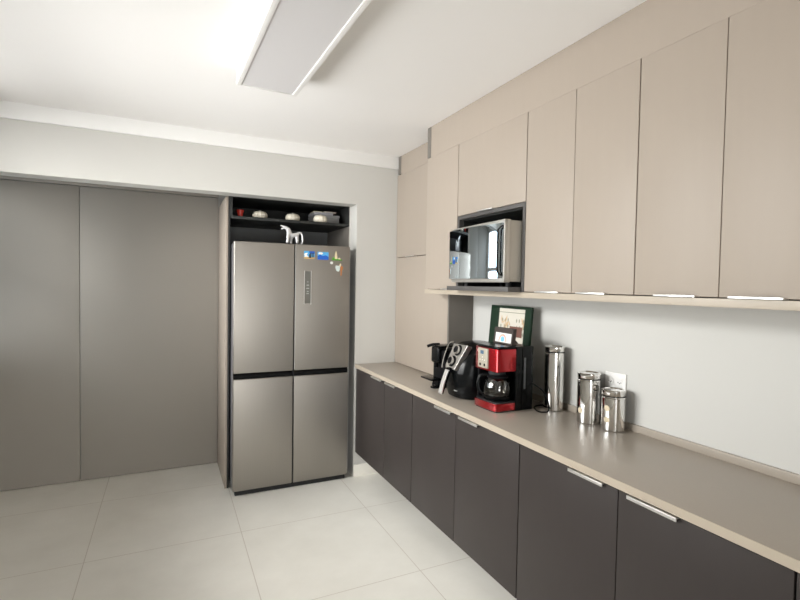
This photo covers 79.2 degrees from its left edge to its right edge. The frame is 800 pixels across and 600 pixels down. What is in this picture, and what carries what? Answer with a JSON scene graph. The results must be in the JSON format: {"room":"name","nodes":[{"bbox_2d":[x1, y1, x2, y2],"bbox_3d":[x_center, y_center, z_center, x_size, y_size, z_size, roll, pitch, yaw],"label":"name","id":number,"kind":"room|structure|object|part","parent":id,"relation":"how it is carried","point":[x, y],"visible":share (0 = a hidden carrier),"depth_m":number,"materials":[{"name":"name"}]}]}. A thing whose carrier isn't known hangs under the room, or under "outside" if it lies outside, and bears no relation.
{"room":"kitchen","nodes":[
{"label":"kitchen","id":0,"kind":"room"},
{"bbox_2d":[1,179,350,452],"bbox_3d":[-1.592,0.105,3.824,3.335,2.580,0.760,0,2,-26],"label":"wall","id":1,"kind":"structure","parent":0,"point":[221,198],"depth_m":3.96,"materials":[{"name":"paint"}]},
{"bbox_2d":[0,179,80,490],"bbox_3d":[-2.744,0.263,3.521,0.696,2.236,0.022,0,2,-26],"label":"door","id":2,"kind":"structure","parent":1,"relation":"in","point":[40,222],"depth_m":3.55,"materials":[{"name":"beige paint"}]},
{"bbox_2d":[0,175,218,197],"bbox_3d":[-2.277,-1.025,3.690,1.680,0.335,0.030,0,2,-26],"label":"trim","id":3,"kind":"structure","parent":1,"relation":"attached to","point":[1,176],"depth_m":3.69,"materials":[{"name":"beige paint"}]},
{"bbox_2d":[80,186,217,480],"bbox_3d":[-1.986,0.265,3.884,0.978,2.236,0.022,0,2,-26],"label":"door","id":4,"kind":"structure","parent":1,"relation":"in","point":[149,261],"depth_m":3.86,"materials":[{"name":"beige paint"}]},
{"bbox_2d":[0,118,398,475],"bbox_3d":[-1.330,0.121,3.451,3.185,2.580,0.140,0,2,-26],"label":"wall","id":5,"kind":"structure","parent":0,"point":[28,149],"depth_m":3.51,"materials":[{"name":"paint"}]},
{"bbox_2d":[0,100,398,169],"bbox_3d":[-1.362,-1.117,3.298,2.990,0.097,0.020,0,2,-26],"label":"trim","id":6,"kind":"structure","parent":5,"relation":"attached to","point":[8,109],"depth_m":3.24,"materials":[{"name":"white paint"}]},
{"bbox_2d":[353,463,377,476],"bbox_3d":[-0.127,1.369,3.991,0.543,0.095,0.012,0,2,-26],"label":"baseboard","id":7,"kind":"structure","parent":5,"relation":"attached to","point":[361,469],"depth_m":3.90,"materials":[{"name":"ceramic"}]},
{"bbox_2d":[0,462,516,599],"bbox_3d":[-0.154,1.558,0.991,3.485,0.100,7.210,0,2,-26],"label":"floor","id":8,"kind":"structure","parent":0,"point":[173,533],"depth_m":2.84,"materials":[{"name":"tile"}]},
{"bbox_2d":[217,196,349,488],"bbox_3d":[-0.984,0.303,4.040,0.959,2.192,0.607,0,2,-26],"label":"tall cabinet","id":9,"kind":"object","parent":8,"relation":"on","point":[229,230],"visible":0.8,"depth_m":3.94,"materials":[{"name":"beige laminate"}]},
{"bbox_3d":[-1.412,0.313,3.843,0.016,2.170,0.594,0,2,-26],"label":"panel","id":10,"kind":"part","parent":9,"relation":"part of","materials":[{"name":"beige laminate"}]},
{"bbox_2d":[236,209,243,215],"bbox_3d":[-1.215,-0.654,3.675,0.055,0.060,0.055,0,2,-26],"label":"cup","id":11,"kind":"object","parent":9,"relation":"on","point":[239,212],"visible":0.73,"depth_m":3.66,"materials":[{"name":"red ceramic"}]},
{"bbox_2d":[252,211,267,217],"bbox_3d":[-1.085,-0.658,3.748,0.116,0.069,0.116,0,2,-26],"label":"pumpkin","id":12,"kind":"object","parent":9,"relation":"on","point":[260,214],"visible":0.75,"depth_m":3.71,"materials":[{"name":"white ceramic"}]},
{"bbox_3d":[-1.101,0.386,4.298,0.912,2.008,0.020,0,2,-26],"label":"panel","id":13,"kind":"part","parent":9,"relation":"part of","materials":[{"name":"grey wood"}]},
{"bbox_2d":[230,215,348,232],"bbox_3d":[-0.948,-0.619,4.005,0.930,0.020,0.578,0,2,-26],"label":"shelf","id":14,"kind":"object","parent":9,"relation":"attached to","point":[248,223],"depth_m":3.95,"materials":[{"name":"grey laminate"}]},
{"bbox_2d":[285,213,299,219],"bbox_3d":[-0.855,-0.657,3.853,0.116,0.069,0.116,0,2,-26],"label":"pumpkin","id":15,"kind":"object","parent":9,"relation":"on","point":[292,216],"visible":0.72,"depth_m":3.81,"materials":[{"name":"white ceramic"}]},
{"bbox_2d":[313,215,326,221],"bbox_3d":[-0.644,-0.656,3.910,0.116,0.069,0.116,0,2,-26],"label":"pumpkin","id":16,"kind":"object","parent":9,"relation":"on","point":[318,218],"visible":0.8,"depth_m":3.87,"materials":[{"name":"white ceramic"}]},
{"bbox_2d":[308,214,339,222],"bbox_3d":[-0.649,-0.666,4.104,0.203,0.079,0.243,0,2,-26],"label":"storage box","id":17,"kind":"object","parent":9,"relation":"on","point":[330,218],"visible":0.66,"depth_m":4.02,"materials":[{"name":"grey"}]},
{"bbox_2d":[308,212,332,216],"bbox_3d":[-0.670,-0.715,4.073,0.160,0.018,0.190,0,2,-26],"label":"box","id":18,"kind":"object","parent":17,"relation":"on","point":[313,213],"visible":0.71,"depth_m":3.99,"materials":[{"name":"grey"}]},
{"bbox_3d":[-0.552,0.397,4.229,0.018,2.008,0.568,0,2,-26],"label":"panel","id":19,"kind":"part","parent":9,"relation":"part of","materials":[{"name":"black wood"}]},
{"bbox_2d":[229,241,349,495],"bbox_3d":[-0.937,0.488,3.916,0.862,1.832,0.667,0,2,-26],"label":"refrigerator","id":20,"kind":"object","parent":8,"relation":"on","point":[289,320],"visible":0.95,"depth_m":3.60,"materials":[{"name":"grey metal"}]},
{"bbox_3d":[-1.011,0.973,3.563,0.425,0.809,0.058,0,2,-26],"label":"door","id":21,"kind":"part","parent":20,"relation":"part of","materials":[{"name":"metal"}]},
{"bbox_3d":[-0.996,0.055,3.535,0.425,0.944,0.058,0,2,-26],"label":"door","id":22,"kind":"part","parent":20,"relation":"part of","materials":[{"name":"metal"}]},
{"bbox_2d":[280,225,302,243],"bbox_3d":[-0.834,-0.502,3.733,0.177,0.143,0.042,0,2,-34],"label":"animal figurine","id":23,"kind":"object","parent":20,"relation":"on","point":[290,234],"visible":0.98,"depth_m":3.72,"materials":[{"name":"white ceramic"}]},
{"bbox_3d":[-0.695,-0.093,3.642,0.056,0.254,0.005,0,2,-26],"label":"display panel","id":24,"kind":"part","parent":20,"relation":"part of","materials":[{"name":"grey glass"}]},
{"bbox_2d":[304,251,314,258],"bbox_3d":[-0.682,-0.338,3.635,0.080,0.058,0.004,0,2,-26],"label":"magnet","id":25,"kind":"object","parent":20,"relation":"attached to","point":[307,254],"visible":1,"depth_m":3.63,"materials":[{"name":"blue"}]},
{"bbox_3d":[-0.619,0.974,3.751,0.429,0.809,0.058,0,2,-26],"label":"door","id":26,"kind":"part","parent":20,"relation":"part of","materials":[{"name":"metal"}]},
{"bbox_3d":[-0.603,0.056,3.723,0.429,0.944,0.058,0,2,-26],"label":"door","id":27,"kind":"part","parent":20,"relation":"part of","materials":[{"name":"metal"}]},
{"bbox_2d":[318,252,328,259],"bbox_3d":[-0.586,-0.336,3.682,0.086,0.058,0.003,0,2,-26],"label":"magnet","id":28,"kind":"object","parent":20,"relation":"attached to","point":[321,255],"visible":1,"depth_m":3.68,"materials":[{"name":"blue plastic"}]},
{"bbox_2d":[332,252,341,260],"bbox_3d":[-0.484,-0.340,3.728,0.081,0.070,0.008,0,2,-26],"label":"magnet","id":29,"kind":"object","parent":20,"relation":"attached to","point":[335,257],"visible":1,"depth_m":3.72,"materials":[{"name":"green plastic"}]},
{"bbox_2d":[336,264,342,275],"bbox_3d":[-0.469,-0.236,3.739,0.059,0.094,0.008,0,2,-26],"label":"magnet","id":30,"kind":"object","parent":20,"relation":"attached to","point":[338,268],"visible":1,"depth_m":3.74,"materials":[{"name":"white plastic"}]},
{"bbox_2d":[0,0,646,156],"bbox_3d":[-0.108,-1.120,0.909,3.485,0.100,7.210,0,2,-26],"label":"ceiling","id":31,"kind":"structure","parent":0,"point":[402,68],"depth_m":2.27,"materials":[{"name":"paint"}]},
{"bbox_2d":[236,0,371,96],"bbox_3d":[-0.380,-1.060,1.855,0.294,0.088,1.225,0,2,-27],"label":"ceiling light","id":32,"kind":"object","parent":31,"relation":"attached to","point":[287,42],"visible":1,"depth_m":1.91,"materials":[{"name":"white plastic"}]},
{"bbox_2d":[472,296,799,474],"bbox_3d":[1.372,0.223,1.671,0.150,2.580,7.210,0,2,-26],"label":"wall","id":33,"kind":"structure","parent":0,"point":[724,379],"depth_m":1.93,"materials":[{"name":"paint"}]},
{"bbox_2d":[425,127,458,289],"bbox_3d":[0.404,-0.597,3.115,0.349,1.062,0.382,0,2,-26],"label":"upper cabinet","id":34,"kind":"object","parent":33,"relation":"attached to","point":[443,168],"depth_m":3.05,"materials":[{"name":"brown"}]},
{"bbox_3d":[0.201,-1.036,3.189,0.019,0.196,0.043,0,2,-26],"label":"filler end strip","id":35,"kind":"part","parent":34,"relation":"part of","materials":[{"name":"grey wood"}]},
{"bbox_2d":[447,112,528,291],"bbox_3d":[0.591,-0.579,2.652,0.412,1.062,0.608,0,2,-26],"label":"upper cabinet","id":36,"kind":"object","parent":33,"relation":"attached to","point":[492,182],"visible":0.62,"depth_m":2.56,"materials":[{"name":"beige laminate"}]},
{"bbox_2d":[447,286,520,291],"bbox_3d":[0.573,-0.060,2.664,0.392,0.024,0.567,0,2,-26],"label":"shelf","id":37,"kind":"object","parent":36,"relation":"attached to","point":[465,288],"depth_m":2.52,"materials":[{"name":"grey wood"}]},
{"bbox_3d":[0.465,-0.488,2.617,0.029,0.006,0.140,0,2,-26],"label":"handle","id":38,"kind":"part","parent":36,"relation":"part of","materials":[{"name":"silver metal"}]},
{"bbox_2d":[449,219,522,286],"bbox_3d":[0.554,-0.236,2.633,0.384,0.327,0.538,0,2,-26],"label":"microwave","id":39,"kind":"object","parent":36,"relation":"on","point":[489,251],"visible":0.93,"depth_m":2.44,"materials":[{"name":"silver metal"}]},
{"bbox_2d":[449,223,503,278],"bbox_3d":[0.396,-0.249,2.568,0.048,0.271,0.506,0,2,-23],"label":"mirror glass","id":40,"kind":"object","parent":39,"relation":"attached to","point":[475,251],"depth_m":2.51,"materials":[{"name":"silver"}]},
{"bbox_3d":[0.489,-0.242,2.361,0.039,0.249,0.013,2,2,37],"label":"handle","id":41,"kind":"part","parent":39,"relation":"part of","materials":[{"name":"black"}]},
{"bbox_3d":[0.578,-0.247,2.641,0.309,0.299,0.518,0,2,-23],"label":"casing","id":42,"kind":"part","parent":39,"relation":"part of","materials":[{"name":"beige"}]},
{"bbox_3d":[0.621,-0.266,2.679,0.334,0.434,0.608,0,2,-26],"label":"niche frame","id":43,"kind":"part","parent":36,"relation":"part of","materials":[{"name":"grey wood"}]},
{"bbox_3d":[0.485,-0.699,2.597,0.018,0.424,0.606,0,2,-26],"label":"door","id":44,"kind":"part","parent":36,"relation":"part of","materials":[{"name":"beige laminate"}]},
{"bbox_2d":[524,59,641,294],"bbox_3d":[0.883,-0.558,2.114,0.349,1.062,0.610,0,2,-26],"label":"upper cabinet","id":45,"kind":"object","parent":33,"relation":"attached to","point":[583,157],"visible":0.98,"depth_m":1.98,"materials":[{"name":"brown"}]},
{"bbox_3d":[0.669,-0.036,2.190,0.029,0.006,0.148,0,2,-26],"label":"handle","id":46,"kind":"part","parent":45,"relation":"part of","materials":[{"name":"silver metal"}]},
{"bbox_3d":[0.680,-0.465,2.191,0.018,0.860,0.301,0,2,-26],"label":"door","id":47,"kind":"part","parent":45,"relation":"part of","materials":[{"name":"beige laminate"}]},
{"bbox_3d":[0.777,-0.027,1.963,0.029,0.006,0.148,0,2,-26],"label":"handle","id":48,"kind":"part","parent":45,"relation":"part of","materials":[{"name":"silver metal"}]},
{"bbox_3d":[0.812,-0.455,1.915,0.018,0.860,0.304,0,2,-26],"label":"door","id":49,"kind":"part","parent":45,"relation":"part of","materials":[{"name":"beige laminate"}]},
{"bbox_2d":[425,289,799,310],"bbox_3d":[0.928,-0.008,2.031,0.338,0.027,2.831,0,2,-26],"label":"board","id":50,"kind":"object","parent":33,"relation":"attached to","point":[791,305],"visible":0.79,"depth_m":1.72,"materials":[{"name":"beige"}]},
{"bbox_2d":[605,371,626,388],"bbox_3d":[1.004,0.381,2.252,0.010,0.083,0.115,0,2,-26],"label":"wall outlet","id":51,"kind":"object","parent":33,"relation":"attached to","point":[612,379],"visible":0.85,"depth_m":2.25,"materials":[{"name":"white plastic"}]},
{"bbox_2d":[607,377,622,386],"bbox_3d":[1.000,0.380,2.250,0.002,0.037,0.088,0,2,-26],"label":"socket","id":52,"kind":"object","parent":51,"relation":"attached to","point":[611,381],"depth_m":2.25,"materials":[{"name":"white plastic"}]},
{"bbox_2d":[634,0,799,299],"bbox_3d":[1.148,-0.536,1.562,0.349,1.062,0.609,0,2,-26],"label":"upper cabinet","id":53,"kind":"object","parent":33,"relation":"attached to","point":[718,199],"visible":1,"depth_m":1.49,"materials":[{"name":"brown"}]},
{"bbox_3d":[0.933,-0.014,1.638,0.029,0.006,0.148,0,2,-26],"label":"handle","id":54,"kind":"part","parent":53,"relation":"part of","materials":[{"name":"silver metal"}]},
{"bbox_3d":[0.945,-0.444,1.638,0.018,0.860,0.301,0,2,-26],"label":"door","id":55,"kind":"part","parent":53,"relation":"part of","materials":[{"name":"beige laminate"}]},
{"bbox_3d":[1.042,-0.005,1.411,0.029,0.006,0.148,0,2,-26],"label":"handle","id":56,"kind":"part","parent":53,"relation":"part of","materials":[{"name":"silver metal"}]},
{"bbox_3d":[1.076,-0.433,1.363,0.018,0.860,0.303,0,2,-26],"label":"door","id":57,"kind":"part","parent":53,"relation":"part of","materials":[{"name":"beige laminate"}]},
{"bbox_3d":[1.412,-0.515,1.011,0.349,1.062,0.609,0,2,-26],"label":"upper cabinet","id":58,"kind":"object","parent":33,"relation":"attached to","visible":0},
{"bbox_2d":[431,0,764,156],"bbox_3d":[0.814,-0.985,1.913,0.018,0.199,2.786,0,2,-26],"label":"cabinet filler","id":59,"kind":"object","parent":58,"relation":"attached to","point":[651,26],"visible":0.89,"depth_m":1.98,"materials":[{"name":"beige laminate"}]},
{"bbox_3d":[0.753,1.385,2.193,0.020,0.202,3.986,0,2,-26],"label":"plinth","id":60,"kind":"object","parent":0,"visible":0},
{"bbox_2d":[355,368,412,501],"bbox_3d":[0.084,0.896,3.529,0.535,0.677,0.987,0,2,-26],"label":"base cabinet","id":61,"kind":"object","parent":60,"relation":"on","point":[384,411],"visible":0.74,"depth_m":3.33,"materials":[{"name":"brown wood"}]},
{"bbox_3d":[-0.225,0.891,3.613,0.018,0.672,0.560,0,2,-26],"label":"door","id":62,"kind":"part","parent":61,"relation":"part of","materials":[{"name":"laminate"}]},
{"bbox_3d":[-0.012,0.908,3.169,0.018,0.672,0.418,0,2,-26],"label":"door","id":63,"kind":"part","parent":61,"relation":"part of","materials":[{"name":"laminate"}]},
{"bbox_2d":[411,395,520,597],"bbox_3d":[0.515,0.931,2.631,0.535,0.677,0.998,0,2,-26],"label":"base cabinet","id":64,"kind":"object","parent":60,"relation":"on","point":[465,473],"visible":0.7,"depth_m":2.40,"materials":[{"name":"brown wood"}]},
{"bbox_3d":[0.187,0.924,2.754,0.018,0.672,0.490,0,2,-26],"label":"door","id":65,"kind":"part","parent":64,"relation":"part of","materials":[{"name":"laminate"}]},
{"bbox_3d":[0.238,0.596,2.626,0.030,0.012,0.165,0,2,-26],"label":"handle","id":66,"kind":"part","parent":64,"relation":"part of","materials":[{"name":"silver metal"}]},
{"bbox_3d":[0.345,0.604,2.402,0.030,0.012,0.166,0,2,-26],"label":"handle","id":67,"kind":"part","parent":64,"relation":"part of","materials":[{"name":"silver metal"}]},
{"bbox_3d":[0.403,0.942,2.304,0.018,0.672,0.502,0,2,-26],"label":"door","id":68,"kind":"part","parent":64,"relation":"part of","materials":[{"name":"laminate"}]},
{"bbox_2d":[516,445,797,599],"bbox_3d":[0.948,0.967,1.726,0.535,0.677,1.002,0,2,-26],"label":"base cabinet","id":69,"kind":"object","parent":60,"relation":"on","point":[581,536],"visible":0.73,"depth_m":1.63,"materials":[{"name":"brown"}]},
{"bbox_3d":[0.621,0.960,1.848,0.018,0.672,0.496,0,2,-26],"label":"door","id":70,"kind":"part","parent":69,"relation":"part of","materials":[{"name":"laminate"}]},
{"bbox_3d":[0.668,0.631,1.728,0.030,0.012,0.157,0,2,-26],"label":"handle","id":71,"kind":"part","parent":69,"relation":"part of","materials":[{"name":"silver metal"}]},
{"bbox_3d":[0.781,0.640,1.492,0.030,0.012,0.170,0,2,-26],"label":"handle","id":72,"kind":"part","parent":69,"relation":"part of","materials":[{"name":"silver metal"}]},
{"bbox_3d":[0.838,0.977,1.396,0.018,0.672,0.500,0,2,-26],"label":"door","id":73,"kind":"part","parent":69,"relation":"part of","materials":[{"name":"laminate"}]},
{"bbox_2d":[796,573,799,599],"bbox_3d":[1.383,1.002,0.820,0.535,0.677,1.001,0,2,-26],"label":"base cabinet","id":74,"kind":"object","parent":60,"relation":"on","point":[798,574],"visible":1,"depth_m":1.15,"materials":[{"name":"brown wood"}]},
{"bbox_2d":[355,362,799,572],"bbox_3d":[0.751,0.596,2.164,0.540,0.028,4.010,0,2,-26],"label":"countertop","id":75,"kind":"structure","parent":74,"relation":"on","point":[758,512],"depth_m":1.69,"materials":[{"name":"stone"}]},
{"bbox_2d":[395,142,472,374],"bbox_3d":[0.231,-0.310,3.636,0.209,1.674,0.843,0,2,-26],"label":"tall cabinet","id":76,"kind":"object","parent":75,"relation":"on","point":[422,319],"visible":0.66,"depth_m":3.64,"materials":[{"name":"brown laminate"}]},
{"bbox_3d":[0.162,-0.666,3.597,0.018,0.664,0.822,0,2,-26],"label":"door","id":77,"kind":"part","parent":76,"relation":"part of","materials":[{"name":"beige laminate"}]},
{"bbox_3d":[0.148,0.097,3.620,0.018,0.852,0.822,0,2,-26],"label":"door","id":78,"kind":"part","parent":76,"relation":"part of","materials":[{"name":"beige laminate"}]},
{"bbox_3d":[0.407,0.250,3.283,0.194,0.582,0.016,0,2,-26],"label":"panel","id":79,"kind":"part","parent":76,"relation":"part of","materials":[{"name":"grey wood"}]},
{"bbox_2d":[421,343,453,388],"bbox_3d":[0.282,0.410,3.086,0.248,0.269,0.170,0,2,-26],"label":"coffee machine","id":80,"kind":"object","parent":75,"relation":"on","point":[438,350],"visible":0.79,"depth_m":3.03,"materials":[{"name":"black plastic"}]},
{"bbox_2d":[421,375,440,380],"bbox_3d":[0.203,0.495,3.068,0.090,0.012,0.140,0,2,-26],"label":"drip tray","id":81,"kind":"object","parent":80,"relation":"on","point":[429,377],"depth_m":3.05,"materials":[{"name":"black"}]},
{"bbox_3d":[0.295,0.290,3.085,0.140,0.009,0.105,0,2,-26],"label":"lid","id":82,"kind":"part","parent":80,"relation":"part of","materials":[{"name":"black plastic"}]},
{"bbox_2d":[438,340,497,399],"bbox_3d":[0.388,0.399,2.800,0.380,0.314,0.280,0,2,-26],"label":"air fryer","id":83,"kind":"object","parent":75,"relation":"on","point":[460,375],"visible":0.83,"depth_m":2.70,"materials":[{"name":"black plastic"}]},
{"bbox_3d":[0.277,0.316,2.820,0.076,0.153,0.041,1,2,-7],"label":"chrome trim","id":84,"kind":"part","parent":83,"relation":"part of","materials":[{"name":"silver metal"}]},
{"bbox_3d":[0.264,0.453,2.726,0.093,0.154,0.036,0,2,-19],"label":"handle","id":85,"kind":"part","parent":83,"relation":"part of","materials":[{"name":"black"}]},
{"bbox_3d":[0.291,0.346,2.736,0.038,0.060,0.064,0,2,-26],"label":"knob","id":86,"kind":"part","parent":83,"relation":"part of","materials":[{"name":"black plastic"}]},
{"bbox_3d":[0.323,0.283,2.727,0.038,0.060,0.064,0,2,-26],"label":"knob","id":87,"kind":"part","parent":83,"relation":"part of","materials":[{"name":"black plastic"}]},
{"bbox_3d":[0.329,0.325,2.736,0.085,0.150,0.148,0,2,-26],"label":"control panel","id":88,"kind":"part","parent":83,"relation":"part of","materials":[{"name":"silver metal"}]},
{"bbox_3d":[0.420,0.483,2.819,0.300,0.145,0.280,0,2,-26],"label":"basket drawer","id":89,"kind":"part","parent":83,"relation":"part of","materials":[{"name":"black plastic"}]},
{"bbox_2d":[488,305,533,345],"bbox_3d":[0.634,0.297,2.848,0.056,0.522,0.372,0,2,-26],"label":"framed picture","id":90,"kind":"object","parent":75,"relation":"on","point":[514,317],"visible":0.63,"depth_m":2.80,"materials":[{"name":"green paint"}]},
{"bbox_2d":[498,308,524,343],"bbox_3d":[0.644,0.279,2.833,0.046,0.458,0.241,0,2,-26],"label":"print","id":91,"kind":"object","parent":90,"relation":"attached to","point":[514,318],"depth_m":2.81,"materials":[{"name":"beige paper"}]},
{"bbox_2d":[475,342,549,412],"bbox_3d":[0.621,0.402,2.540,0.394,0.334,0.279,0,2,-26],"label":"coffee maker","id":92,"kind":"object","parent":75,"relation":"on","point":[512,366],"visible":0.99,"depth_m":2.48,"materials":[{"name":"red"}]},
{"bbox_3d":[0.433,0.438,2.538,0.065,0.117,0.019,1,2,11],"label":"carafe handle","id":93,"kind":"part","parent":92,"relation":"part of","materials":[{"name":"black plastic"}]},
{"bbox_3d":[0.433,0.300,2.507,0.014,0.102,0.083,0,2,-26],"label":"control panel","id":94,"kind":"part","parent":92,"relation":"part of","materials":[{"name":"beige"}]},
{"bbox_3d":[0.499,0.239,2.524,0.121,0.012,0.186,0,2,-26],"label":"lid","id":95,"kind":"part","parent":92,"relation":"part of","materials":[{"name":"black"}]},
{"bbox_3d":[0.506,0.514,2.526,0.140,0.005,0.140,0,2,-26],"label":"warming plate","id":96,"kind":"part","parent":92,"relation":"part of","materials":[{"name":"black metal"}]},
{"bbox_2d":[488,371,505,374],"bbox_3d":[0.508,0.373,2.528,0.090,0.024,0.090,0,2,-26],"label":"outlet","id":97,"kind":"object","parent":92,"relation":"attached to","point":[489,372],"depth_m":2.49,"materials":[{"name":"black"}]},
{"bbox_3d":[0.510,0.396,2.521,0.108,0.015,0.108,0,2,-26],"label":"carafe lid","id":98,"kind":"part","parent":92,"relation":"part of","materials":[{"name":"black plastic"}]},
{"bbox_2d":[493,327,517,345],"bbox_3d":[0.583,0.190,2.575,0.094,0.084,0.158,0,2,-26],"label":"frame","id":99,"kind":"object","parent":92,"relation":"on","point":[502,335],"visible":1,"depth_m":2.54,"materials":[{"name":"white paper"}]},
{"bbox_3d":[0.733,0.498,2.540,0.101,0.144,0.184,1,2,16],"label":"power cord","id":100,"kind":"part","parent":92,"relation":"part of","materials":[{"name":"black plastic"}]},
{"bbox_2d":[543,345,564,410],"bbox_3d":[0.805,0.406,2.527,0.103,0.330,0.103,0,2,-26],"label":"canister","id":101,"kind":"object","parent":75,"relation":"on","point":[554,357],"visible":1,"depth_m":2.48,"materials":[{"name":"silver metal"}]},
{"bbox_3d":[0.808,0.254,2.522,0.103,0.025,0.103,0,2,-26],"label":"lid","id":102,"kind":"part","parent":101,"relation":"part of","materials":[{"name":"silver metal"}]},
{"bbox_2d":[576,370,601,424],"bbox_3d":[0.898,0.462,2.301,0.108,0.236,0.107,0,2,-26],"label":"canister","id":103,"kind":"object","parent":75,"relation":"on","point":[588,382],"visible":1,"depth_m":2.26,"materials":[{"name":"silver metal"}]},
{"bbox_3d":[0.900,0.356,2.298,0.107,0.025,0.107,0,2,-26],"label":"lid","id":104,"kind":"part","parent":103,"relation":"part of","materials":[{"name":"silver metal"}]},
{"bbox_2d":[600,387,626,431],"bbox_3d":[0.965,0.493,2.187,0.106,0.182,0.105,0,2,-26],"label":"canister","id":105,"kind":"object","parent":75,"relation":"on","point":[613,399],"visible":1,"depth_m":2.15,"materials":[{"name":"silver metal"}]},
{"bbox_3d":[0.967,0.415,2.185,0.105,0.025,0.105,0,2,-26],"label":"lid","id":106,"kind":"part","parent":105,"relation":"part of","materials":[{"name":"silver metal"}]},
{"bbox_2d":[532,393,799,484],"bbox_3d":[1.169,0.581,1.901,0.014,0.032,3.176,0,2,-26],"label":"backsplash","id":107,"kind":"structure","parent":75,"relation":"on","point":[788,476],"depth_m":1.85,"materials":[{"name":"stone"}]}
]}

